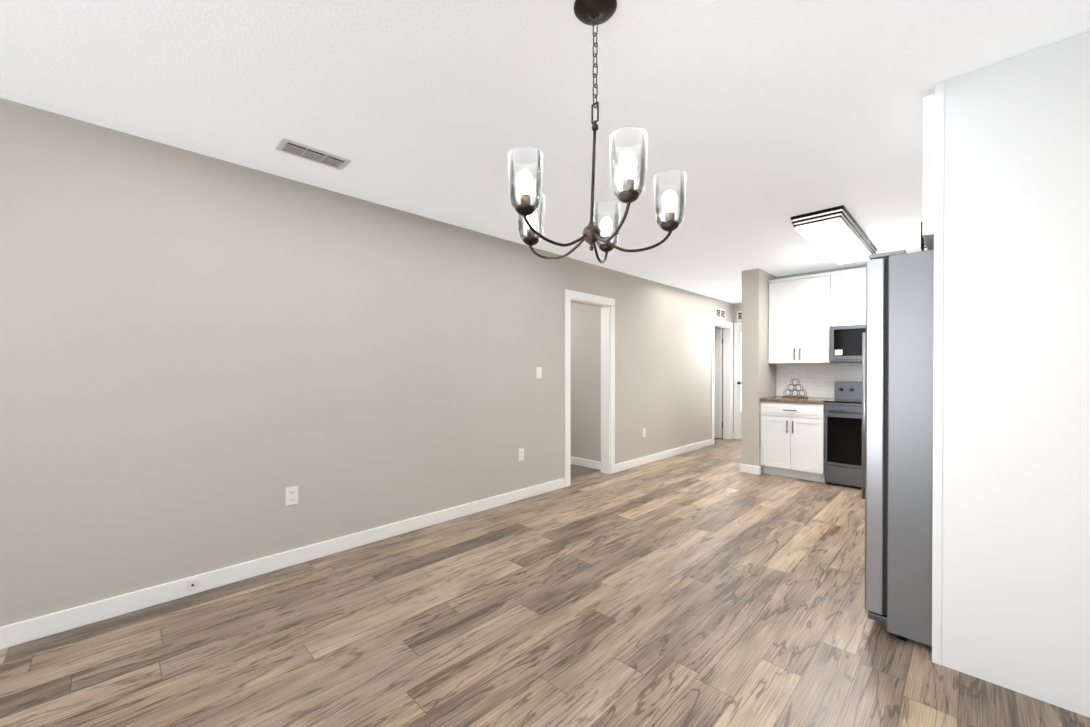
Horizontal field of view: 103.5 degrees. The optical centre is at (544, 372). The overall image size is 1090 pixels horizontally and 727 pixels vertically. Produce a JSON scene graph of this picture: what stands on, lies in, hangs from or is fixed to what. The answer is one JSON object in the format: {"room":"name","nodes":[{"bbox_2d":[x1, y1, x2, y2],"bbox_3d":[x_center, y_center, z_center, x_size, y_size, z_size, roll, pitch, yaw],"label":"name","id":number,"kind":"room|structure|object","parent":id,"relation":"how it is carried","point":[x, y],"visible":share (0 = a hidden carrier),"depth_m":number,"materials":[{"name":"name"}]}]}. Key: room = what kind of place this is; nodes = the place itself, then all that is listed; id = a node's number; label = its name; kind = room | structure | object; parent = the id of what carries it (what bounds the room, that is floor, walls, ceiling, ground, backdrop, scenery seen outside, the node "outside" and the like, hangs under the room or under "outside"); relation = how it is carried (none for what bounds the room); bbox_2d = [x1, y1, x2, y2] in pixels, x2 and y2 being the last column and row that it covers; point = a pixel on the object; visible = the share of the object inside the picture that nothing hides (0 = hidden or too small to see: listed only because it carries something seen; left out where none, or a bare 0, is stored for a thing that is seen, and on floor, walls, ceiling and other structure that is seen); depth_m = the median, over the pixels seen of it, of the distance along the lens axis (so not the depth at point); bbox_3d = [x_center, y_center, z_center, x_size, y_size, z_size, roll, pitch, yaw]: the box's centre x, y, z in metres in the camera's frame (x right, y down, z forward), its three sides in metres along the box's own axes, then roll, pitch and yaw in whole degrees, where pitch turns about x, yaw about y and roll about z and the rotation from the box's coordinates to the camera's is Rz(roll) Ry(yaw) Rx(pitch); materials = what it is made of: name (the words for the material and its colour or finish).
{"room":"dining room","nodes":[
{"label":"dining room","id":0,"kind":"room"},
{"bbox_2d":[0,98,731,626],"bbox_3d":[-0.021,-0.009,4.438,0.120,2.460,9.940,0,0,45],"label":"wall","id":1,"kind":"structure","parent":0,"point":[206,362],"depth_m":2.60,"materials":[{"name":"paint"}]},
{"bbox_2d":[0,478,564,649],"bbox_3d":[-1.590,1.180,2.765,0.014,0.100,5.105,0,0,45],"label":"baseboard","id":2,"kind":"structure","parent":1,"relation":"attached to","point":[21,632],"depth_m":2.51,"materials":[{"name":"white wood"}]},
{"bbox_2d":[187,578,197,590],"bbox_3d":[-1.950,1.174,2.380,0.016,0.055,0.050,0,0,45],"label":"outlet","id":3,"kind":"object","parent":2,"relation":"attached to","point":[192,584],"visible":1,"depth_m":2.38,"materials":[{"name":"white plastic"}]},
{"bbox_2d":[285,486,297,505],"bbox_3d":[-1.614,0.785,2.742,0.008,0.116,0.072,0,0,45],"label":"electrical outlet","id":4,"kind":"object","parent":1,"relation":"attached to","point":[291,495],"visible":1,"depth_m":2.74,"materials":[{"name":"white plastic"}]},
{"bbox_2d":[518,448,523,460],"bbox_3d":[-0.228,0.787,4.142,0.008,0.116,0.072,0,0,45],"label":"electrical outlet","id":5,"kind":"object","parent":1,"relation":"attached to","point":[520,454],"visible":1,"depth_m":4.14,"materials":[{"name":"white plastic"}]},
{"bbox_2d":[536,367,541,378],"bbox_3d":[-0.058,0.001,4.306,0.012,0.116,0.072,0,0,45],"label":"switch plate","id":6,"kind":"object","parent":1,"relation":"attached to","point":[538,372],"visible":1,"depth_m":4.30,"materials":[{"name":"white plastic"}]},
{"bbox_2d":[571,457,600,469],"bbox_3d":[-0.242,1.160,6.296,2.800,0.100,0.020,0,0,45],"label":"baseboard","id":7,"kind":"structure","parent":1,"relation":"attached to","point":[574,460],"depth_m":5.52,"materials":[{"name":"white wood"}]},
{"bbox_2d":[642,428,645,436],"bbox_3d":[1.313,0.794,5.698,0.008,0.116,0.072,0,0,45],"label":"electrical outlet","id":8,"kind":"object","parent":1,"relation":"attached to","point":[643,432],"visible":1,"depth_m":5.70,"materials":[{"name":"white plastic"}]},
{"bbox_2d":[615,439,711,472],"bbox_3d":[1.814,1.161,6.203,0.014,0.100,2.750,0,0,45],"label":"baseboard","id":9,"kind":"structure","parent":1,"relation":"attached to","point":[626,465],"depth_m":5.96,"materials":[{"name":"white wood"}]},
{"bbox_2d":[714,328,722,437],"bbox_3d":[2.948,0.190,8.037,0.716,1.998,0.106,0,0,45],"label":"hall door","id":10,"kind":"structure","parent":1,"relation":"in","point":[718,424],"depth_m":7.84,"materials":[{"name":"white wood"}]},
{"bbox_2d":[715,307,724,319],"bbox_3d":[3.031,-1.021,7.421,0.010,0.180,0.400,0,0,45],"label":"air vent","id":11,"kind":"object","parent":1,"relation":"in","point":[719,313],"visible":1,"depth_m":7.38,"materials":[{"name":"white metal"}]},
{"bbox_2d":[0,436,1089,726],"bbox_3d":[0.305,1.272,4.263,6.900,0.100,10.300,0,0,45],"label":"floor","id":12,"kind":"structure","parent":0,"point":[710,586],"depth_m":2.01,"materials":[{"name":"brown wood"}]},
{"bbox_2d":[760,401,825,482],"bbox_3d":[3.007,0.780,5.125,0.654,0.874,0.645,0,0,45],"label":"base cabinet","id":13,"kind":"object","parent":12,"relation":"on","point":[792,440],"visible":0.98,"depth_m":4.91,"materials":[{"name":"white wood"}]},
{"bbox_2d":[760,396,833,403],"bbox_3d":[3.016,0.322,5.132,0.654,0.038,0.618,0,0,45],"label":"countertop","id":14,"kind":"structure","parent":13,"relation":"on","point":[812,400],"depth_m":4.95,"materials":[{"name":"stone"}]},
{"bbox_2d":[782,379,807,397],"bbox_3d":[3.016,0.186,5.190,0.260,0.229,0.110,0,0,45],"label":"wine rack","id":15,"kind":"object","parent":14,"relation":"on","point":[794,396],"visible":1,"depth_m":5.18,"materials":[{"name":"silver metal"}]},
{"bbox_2d":[824,381,861,486],"bbox_3d":[3.500,0.662,4.609,0.760,1.115,0.664,0,0,45],"label":"range","id":16,"kind":"object","parent":12,"relation":"on","point":[843,436],"visible":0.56,"depth_m":4.58,"materials":[{"name":"silver metal"}]},
{"bbox_2d":[862,249,933,645],"bbox_3d":[2.101,0.336,2.107,0.861,1.795,0.880,0,0,45],"label":"refrigerator","id":17,"kind":"object","parent":12,"relation":"on","point":[897,415],"visible":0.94,"depth_m":1.97,"materials":[{"name":"grey metal"}]},
{"bbox_2d":[921,31,1089,717],"bbox_3d":[2.197,0.006,2.004,0.674,2.456,1.019,0,0,45],"label":"enclosure","id":18,"kind":"object","parent":12,"relation":"on","point":[1005,229],"visible":0.9,"depth_m":1.67,"materials":[{"name":"white paint"}]},
{"bbox_2d":[0,0,1089,303],"bbox_3d":[0.305,-1.288,4.249,6.900,0.100,10.300,0,0,45],"label":"ceiling","id":19,"kind":"structure","parent":0,"point":[762,122],"depth_m":1.90,"materials":[{"name":"white paint"}]},
{"bbox_2d":[275,137,350,169],"bbox_3d":[-1.298,-1.222,2.417,0.160,0.012,0.350,0,0,45],"label":"ceiling vent","id":20,"kind":"object","parent":19,"relation":"in","point":[291,147],"visible":1,"depth_m":2.40,"materials":[{"name":"white metal"}]},
{"bbox_2d":[507,0,686,262],"bbox_3d":[0.137,-0.812,1.437,0.594,0.821,0.598,0,0,45],"label":"chandelier","id":21,"kind":"object","parent":19,"relation":"hanging from","point":[593,13],"visible":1,"depth_m":1.40,"materials":[{"name":"glass"}]},
{"bbox_2d":[791,205,876,263],"bbox_3d":[2.630,-1.182,3.847,0.350,0.108,1.600,0,0,45],"label":"ceiling light","id":22,"kind":"object","parent":19,"relation":"attached to","point":[837,235],"visible":0.85,"depth_m":3.53,"materials":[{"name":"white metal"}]},
{"bbox_2d":[732,303,739,432],"bbox_3d":[3.853,-0.026,7.505,1.050,2.460,0.130,0,0,45],"label":"wall","id":23,"kind":"structure","parent":0,"point":[735,307],"depth_m":7.84,"materials":[{"name":"paint"}]},
{"bbox_2d":[734,322,741,438],"bbox_3d":[3.791,0.146,7.428,1.059,2.115,0.086,0,0,45],"label":"door","id":24,"kind":"structure","parent":23,"relation":"in","point":[737,372],"depth_m":7.78,"materials":[{"name":"white wood"}]},
{"bbox_2d":[737,311,741,320],"bbox_3d":[3.615,-1.022,7.650,0.400,0.180,0.010,0,0,45],"label":"air vent","id":25,"kind":"object","parent":23,"relation":"in","point":[739,315],"visible":0.35,"depth_m":7.75,"materials":[{"name":"white metal"}]},
{"bbox_2d":[740,268,775,472],"bbox_3d":[3.418,-0.019,6.149,0.200,2.460,2.670,0,0,45],"label":"wall","id":26,"kind":"structure","parent":0,"point":[758,377],"depth_m":5.21,"materials":[{"name":"paint"}]},
{"bbox_2d":[740,463,755,472],"bbox_3d":[3.293,1.161,6.184,0.018,0.100,2.564,0,0,45],"label":"baseboard","id":27,"kind":"structure","parent":26,"relation":"attached to","point":[744,468],"depth_m":5.23,"materials":[{"name":"white wood"}]},
{"bbox_2d":[776,264,865,397],"bbox_3d":[3.863,-0.012,4.829,2.250,2.460,0.120,0,0,45],"label":"wall","id":28,"kind":"structure","parent":0,"point":[858,266],"depth_m":5.24,"materials":[{"name":"paint"}]},
{"bbox_2d":[768,271,835,363],"bbox_3d":[3.144,-0.631,5.213,0.714,1.036,0.317,0,0,45],"label":"upper cabinet","id":29,"kind":"object","parent":28,"relation":"attached to","point":[806,312],"depth_m":5.09,"materials":[{"name":"white wood"}]},
{"bbox_2d":[776,363,861,397],"bbox_3d":[3.582,0.095,5.016,1.620,0.414,0.009,0,0,45],"label":"tile backsplash","id":30,"kind":"structure","parent":28,"relation":"attached to","point":[817,380],"depth_m":5.27,"materials":[{"name":"white tile"}]},
{"bbox_2d":[836,267,865,325],"bbox_3d":[3.629,-0.835,4.731,0.760,0.624,0.317,0,0,45],"label":"upper cabinet","id":31,"kind":"object","parent":28,"relation":"attached to","point":[850,283],"depth_m":4.75,"materials":[{"name":"white wood"}]},
{"bbox_2d":[829,324,865,362],"bbox_3d":[3.589,-0.317,4.694,0.756,0.403,0.430,0,0,45],"label":"microwave","id":32,"kind":"object","parent":31,"relation":"attached to","point":[845,344],"visible":0.42,"depth_m":4.73,"materials":[{"name":"silver metal"}]}
]}

